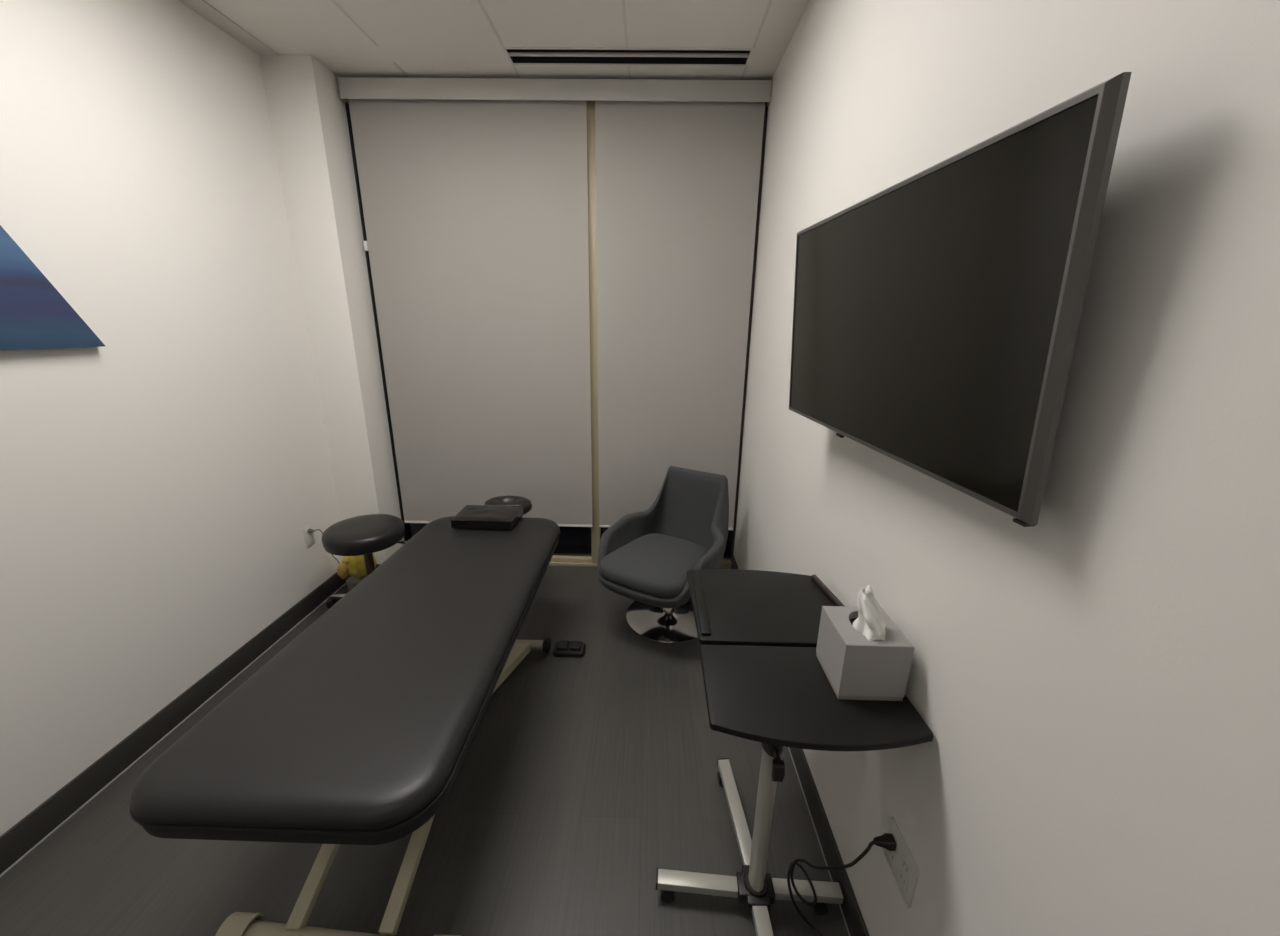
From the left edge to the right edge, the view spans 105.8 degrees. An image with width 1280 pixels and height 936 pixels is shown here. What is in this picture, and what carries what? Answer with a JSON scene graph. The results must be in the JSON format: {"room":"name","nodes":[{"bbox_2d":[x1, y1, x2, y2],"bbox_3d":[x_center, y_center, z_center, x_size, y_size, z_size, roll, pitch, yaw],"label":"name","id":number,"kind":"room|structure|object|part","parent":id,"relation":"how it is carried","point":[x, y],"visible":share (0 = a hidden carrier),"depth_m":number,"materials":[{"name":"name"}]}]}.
{"room":"examination room","nodes":[
{"label":"examination room","id":0,"kind":"room"},
{"bbox_2d":[0,0,343,835],"bbox_3d":[-1.903,-0.125,0.714,0.120,2.890,4.755,1,17,1],"label":"wall","id":1,"kind":"structure","parent":0,"point":[161,483],"depth_m":1.76,"materials":[{"name":"white paint"}]},
{"bbox_2d":[0,225,104,350],"bbox_3d":[-1.808,-0.617,1.208,0.027,0.636,0.680,1,17,1],"label":"canvas art","id":2,"kind":"object","parent":1,"relation":"attached to","point":[33,314],"visible":1,"depth_m":1.42},
{"bbox_2d":[178,0,278,55],"bbox_3d":[-1.781,-1.308,0.163,0.095,0.008,4.375,1,17,1],"label":"trim","id":3,"kind":"structure","parent":1,"relation":"attached to","point":[204,9],"depth_m":2.04,"materials":[{"name":"grey"}]},
{"bbox_2d":[303,523,314,546],"bbox_3d":[-1.816,0.370,2.658,0.008,0.116,0.068,1,17,1],"label":"wall outlet","id":4,"kind":"object","parent":1,"relation":"attached to","point":[309,537],"visible":0.98,"depth_m":2.65,"materials":[{"name":"white plastic"}]},
{"bbox_2d":[308,529,346,579],"bbox_3d":[-1.776,0.522,2.816,0.052,0.460,0.252,3,17,7],"label":"power cord","id":5,"kind":"object","parent":1,"relation":"attached to","point":[309,530],"visible":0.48,"depth_m":2.66,"materials":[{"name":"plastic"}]},
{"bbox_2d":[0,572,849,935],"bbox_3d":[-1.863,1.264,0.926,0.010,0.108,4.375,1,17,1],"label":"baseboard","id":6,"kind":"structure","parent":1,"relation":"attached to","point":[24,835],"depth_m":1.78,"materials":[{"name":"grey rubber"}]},
{"bbox_2d":[259,55,403,563],"bbox_3d":[-1.672,-0.718,2.815,0.246,2.840,0.380,1,17,1],"label":"wall pillar","id":7,"kind":"structure","parent":0,"point":[307,111],"depth_m":2.57,"materials":[{"name":"white paint"}]},
{"bbox_2d":[0,566,850,935],"bbox_3d":[-0.650,1.335,1.117,2.732,0.100,5.055,1,17,1],"label":"floor","id":8,"kind":"structure","parent":0,"point":[577,780],"depth_m":1.51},
{"bbox_2d":[129,496,560,935],"bbox_3d":[-0.759,0.706,1.903,0.694,0.656,1.779,1,17,1],"label":"massage table","id":9,"kind":"object","parent":8,"relation":"on","point":[359,730],"visible":0.95,"depth_m":1.24,"materials":[{"name":"black leather"}]},
{"bbox_3d":[-0.865,0.810,1.718,0.038,0.417,1.173,1,17,0],"label":"lift arm","id":10,"kind":"part","parent":9,"relation":"part of","materials":[{"name":"beige metal"}]},
{"bbox_3d":[-0.617,0.815,1.713,0.038,0.417,1.173,1,17,1],"label":"lift arm","id":11,"kind":"part","parent":9,"relation":"part of","materials":[{"name":"beige metal"}]},
{"bbox_2d":[451,505,522,529],"bbox_3d":[-0.751,0.240,2.396,0.296,0.059,0.209,1,17,1],"label":"pillow","id":12,"kind":"object","parent":9,"relation":"on","point":[470,516],"visible":1,"depth_m":2.32,"materials":[{"name":"black leather"}]},
{"bbox_2d":[346,576,364,590],"bbox_3d":[-1.672,0.690,2.914,0.128,0.086,0.128,1,17,1],"label":"bin","id":13,"kind":"object","parent":8,"relation":"on","point":[352,581],"visible":0.21,"depth_m":2.85,"materials":[{"name":"grey plastic"}]},
{"bbox_3d":[-1.672,0.652,2.902,0.128,0.008,0.128,1,17,1],"label":"lid","id":14,"kind":"part","parent":13,"relation":"part of","materials":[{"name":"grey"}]},
{"bbox_2d":[337,554,376,578],"bbox_3d":[-1.667,0.566,2.866,0.201,0.170,0.159,1,17,1],"label":"plush toy","id":15,"kind":"object","parent":13,"relation":"on","point":[354,566],"visible":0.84,"depth_m":2.81,"materials":[{"name":"yellow fabric"}]},
{"bbox_2d":[321,514,406,608],"bbox_3d":[-1.452,0.548,2.611,0.600,0.537,0.591,1,17,1],"label":"stool","id":16,"kind":"object","parent":8,"relation":"on","point":[365,535],"visible":0.45,"depth_m":2.45,"materials":[{"name":"black leather"}]},
{"bbox_3d":[-1.600,0.714,2.686,0.259,0.067,0.043,5,17,14],"label":"leg","id":17,"kind":"part","parent":16,"relation":"part of","materials":[{"name":"silver metal"}]},
{"bbox_3d":[-1.442,0.341,2.534,0.380,0.097,0.380,1,17,1],"label":"seat","id":18,"kind":"part","parent":16,"relation":"part of","materials":[{"name":"black leather"}]},
{"bbox_2d":[553,640,585,657],"bbox_3d":[-0.348,0.887,2.388,0.153,0.044,0.090,1,17,1],"label":"foot pedal","id":19,"kind":"object","parent":8,"relation":"on","point":[562,648],"visible":1,"depth_m":2.36,"materials":[{"name":"black plastic"}]},
{"bbox_2d":[597,466,728,642],"bbox_3d":[0.135,0.468,2.535,0.604,0.780,0.705,11,19,30],"label":"swivel armchair","id":20,"kind":"object","parent":8,"relation":"on","point":[645,557],"visible":0.94,"depth_m":2.58,"materials":[{"name":"grey fabric"}]},
{"bbox_2d":[599,534,706,596],"bbox_3d":[0.087,0.472,2.454,0.463,0.084,0.520,11,19,30],"label":"seat cushion","id":21,"kind":"object","parent":20,"relation":"on","point":[637,565],"depth_m":2.35,"materials":[{"name":"grey fabric"}]},
{"bbox_2d":[655,569,933,935],"bbox_3d":[0.311,0.827,1.276,0.524,0.812,0.852,1,17,1],"label":"tray table","id":22,"kind":"object","parent":8,"relation":"on","point":[765,681],"visible":0.9,"depth_m":1.21,"materials":[{"name":"black"}]},
{"bbox_3d":[0.161,1.165,1.358,0.222,0.026,0.040,2,17,4],"label":"leg","id":23,"kind":"part","parent":22,"relation":"part of","materials":[{"name":"silver metal"}]},
{"bbox_3d":[0.311,1.105,1.567,0.040,0.026,0.355,0,17,-4],"label":"leg","id":24,"kind":"part","parent":22,"relation":"part of","materials":[{"name":"silver metal"}]},
{"bbox_3d":[0.325,0.929,1.277,0.042,0.515,0.058,1,17,1],"label":"post","id":25,"kind":"part","parent":22,"relation":"part of","materials":[{"name":"silver metal"}]},
{"bbox_3d":[0.322,1.233,1.136,0.040,0.026,0.343,1,17,-1],"label":"leg","id":26,"kind":"part","parent":22,"relation":"part of","materials":[{"name":"silver metal"}]},
{"bbox_3d":[0.331,0.716,1.163,0.030,0.062,0.042,1,17,1],"label":"knob","id":27,"kind":"part","parent":22,"relation":"part of","materials":[{"name":"black plastic"}]},
{"bbox_3d":[0.463,1.174,1.343,0.186,0.026,0.040,2,17,3],"label":"leg","id":28,"kind":"part","parent":22,"relation":"part of","materials":[{"name":"silver metal"}]},
{"bbox_2d":[816,606,914,700],"bbox_3d":[0.490,0.407,1.074,0.138,0.136,0.145,1,17,1],"label":"tissue box","id":29,"kind":"object","parent":22,"relation":"on","point":[856,667],"visible":0.77,"depth_m":1.01,"materials":[{"name":"grey cardboard"}]},
{"bbox_2d":[852,585,885,640],"bbox_3d":[0.494,0.304,1.022,0.066,0.120,0.076,1,17,1],"label":"tissue","id":30,"kind":"object","parent":29,"relation":"on","point":[870,622],"visible":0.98,"depth_m":1.01,"materials":[{"name":"white paper"}]},
{"bbox_2d":[205,0,809,79],"bbox_3d":[-0.609,-1.355,0.320,2.432,0.030,4.755,1,17,1],"label":"ceiling","id":31,"kind":"structure","parent":0,"point":[424,38],"depth_m":2.04,"materials":[{"name":"white tile"}]},
{"bbox_2d":[331,0,772,79],"bbox_3d":[-0.383,-1.312,0.239,1.696,0.004,4.585,1,17,1],"label":"trim","id":32,"kind":"structure","parent":31,"relation":"attached to","point":[333,1],"depth_m":2.04,"materials":[{"name":"white"}]},
{"bbox_2d":[338,77,771,106],"bbox_3d":[-0.430,-1.895,2.441,2.162,0.091,0.064,1,17,1],"label":"fascia","id":33,"kind":"object","parent":31,"relation":"attached to","point":[349,87],"visible":1,"depth_m":2.41,"materials":[{"name":"grey"}]},
{"bbox_2d":[504,47,751,65],"bbox_3d":[-0.055,-1.918,2.222,1.105,0.054,0.150,1,17,1],"label":"ceiling vent","id":34,"kind":"object","parent":31,"relation":"in","point":[602,56],"visible":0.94,"depth_m":2.28,"materials":[{"name":"black metal"}]},
{"bbox_2d":[734,0,1279,935],"bbox_3d":[0.648,-0.073,0.670,0.120,2.890,4.755,1,17,1],"label":"wall","id":35,"kind":"structure","parent":0,"point":[1095,683],"depth_m":0.64,"materials":[{"name":"white paint"}]},
{"bbox_2d":[731,556,868,935],"bbox_3d":[0.561,1.281,0.995,0.010,0.108,4.605,1,17,1],"label":"baseboard","id":36,"kind":"structure","parent":35,"relation":"attached to","point":[854,919],"depth_m":1.46,"materials":[{"name":"grey rubber"}]},
{"bbox_2d":[787,833,896,935],"bbox_3d":[0.508,1.081,1.040,0.148,0.464,0.590,-2,17,-8],"label":"power cord","id":37,"kind":"object","parent":35,"relation":"attached to","point":[887,841],"visible":1,"depth_m":1.25,"materials":[{"name":"black plastic"}]},
{"bbox_2d":[884,816,919,907],"bbox_3d":[0.571,0.863,1.064,0.008,0.114,0.115,1,17,1],"label":"wall outlet","id":38,"kind":"object","parent":35,"relation":"attached to","point":[903,866],"visible":0.95,"depth_m":1.05,"materials":[{"name":"white plastic"}]},
{"bbox_2d":[887,831,898,866],"bbox_3d":[0.570,0.856,1.088,0.003,0.068,0.033,1,17,1],"label":"receptacle","id":39,"kind":"object","parent":38,"relation":"attached to","point":[892,856],"depth_m":1.08,"materials":[{"name":"grey plastic"}]},
{"bbox_2d":[898,854,910,891],"bbox_3d":[0.569,0.870,1.039,0.003,0.068,0.033,1,17,1],"label":"receptacle","id":40,"kind":"object","parent":38,"relation":"attached to","point":[904,863],"depth_m":1.04,"materials":[{"name":"grey plastic"}]},
{"bbox_2d":[789,72,1131,526],"bbox_3d":[0.538,-0.297,1.028,0.136,0.528,0.915,0,17,-3],"label":"television","id":41,"kind":"object","parent":35,"relation":"attached to","point":[937,313],"visible":1,"depth_m":0.74,"materials":[{"name":"grey metal"}]},
{"bbox_3d":[-0.434,-2.060,2.509,2.186,0.155,0.150,1,17,1],"label":"wall","id":42,"kind":"structure","parent":0,"visible":0},
{"bbox_2d":[345,101,767,568],"bbox_3d":[-0.455,-0.669,2.890,2.186,2.740,0.090,1,17,1],"label":"window","id":43,"kind":"structure","parent":42,"relation":"in","point":[576,546],"depth_m":2.91,"materials":[{"name":"beige"}]},
{"bbox_2d":[348,99,591,526],"bbox_3d":[-0.906,-0.785,2.785,1.236,2.406,0.036,1,17,1],"label":"roller blind","id":44,"kind":"object","parent":43,"relation":"attached to","point":[475,212],"visible":0.96,"depth_m":2.73,"materials":[{"name":"fabric"}]},
{"bbox_3d":[-0.916,0.361,3.124,1.220,0.014,0.006,1,17,1],"label":"rail","id":45,"kind":"part","parent":44,"relation":"part of","materials":[{"name":"metal"}]},
{"bbox_3d":[-0.924,-0.685,2.904,1.236,2.650,0.006,1,17,1],"label":"pane","id":46,"kind":"part","parent":43,"relation":"part of","materials":[{"name":"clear glass"}]},
{"bbox_3d":[-0.455,-0.669,2.890,2.186,2.740,0.090,1,17,1],"label":"frame","id":47,"kind":"part","parent":43,"relation":"part of","materials":[{"name":"beige"}]},
{"bbox_3d":[0.192,-0.663,2.885,0.876,2.650,0.006,1,17,1],"label":"pane","id":48,"kind":"part","parent":43,"relation":"part of","materials":[{"name":"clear glass"}]},
{"bbox_2d":[595,101,764,529],"bbox_3d":[0.185,-0.763,2.766,0.859,2.406,0.036,1,17,1],"label":"roller blind","id":49,"kind":"object","parent":43,"relation":"attached to","point":[677,182],"visible":0.89,"depth_m":2.69,"materials":[{"name":"fabric"}]},
{"bbox_3d":[0.168,0.383,3.106,0.859,0.014,0.006,1,17,1],"label":"rail","id":50,"kind":"part","parent":49,"relation":"part of","materials":[{"name":"metal"}]}
]}

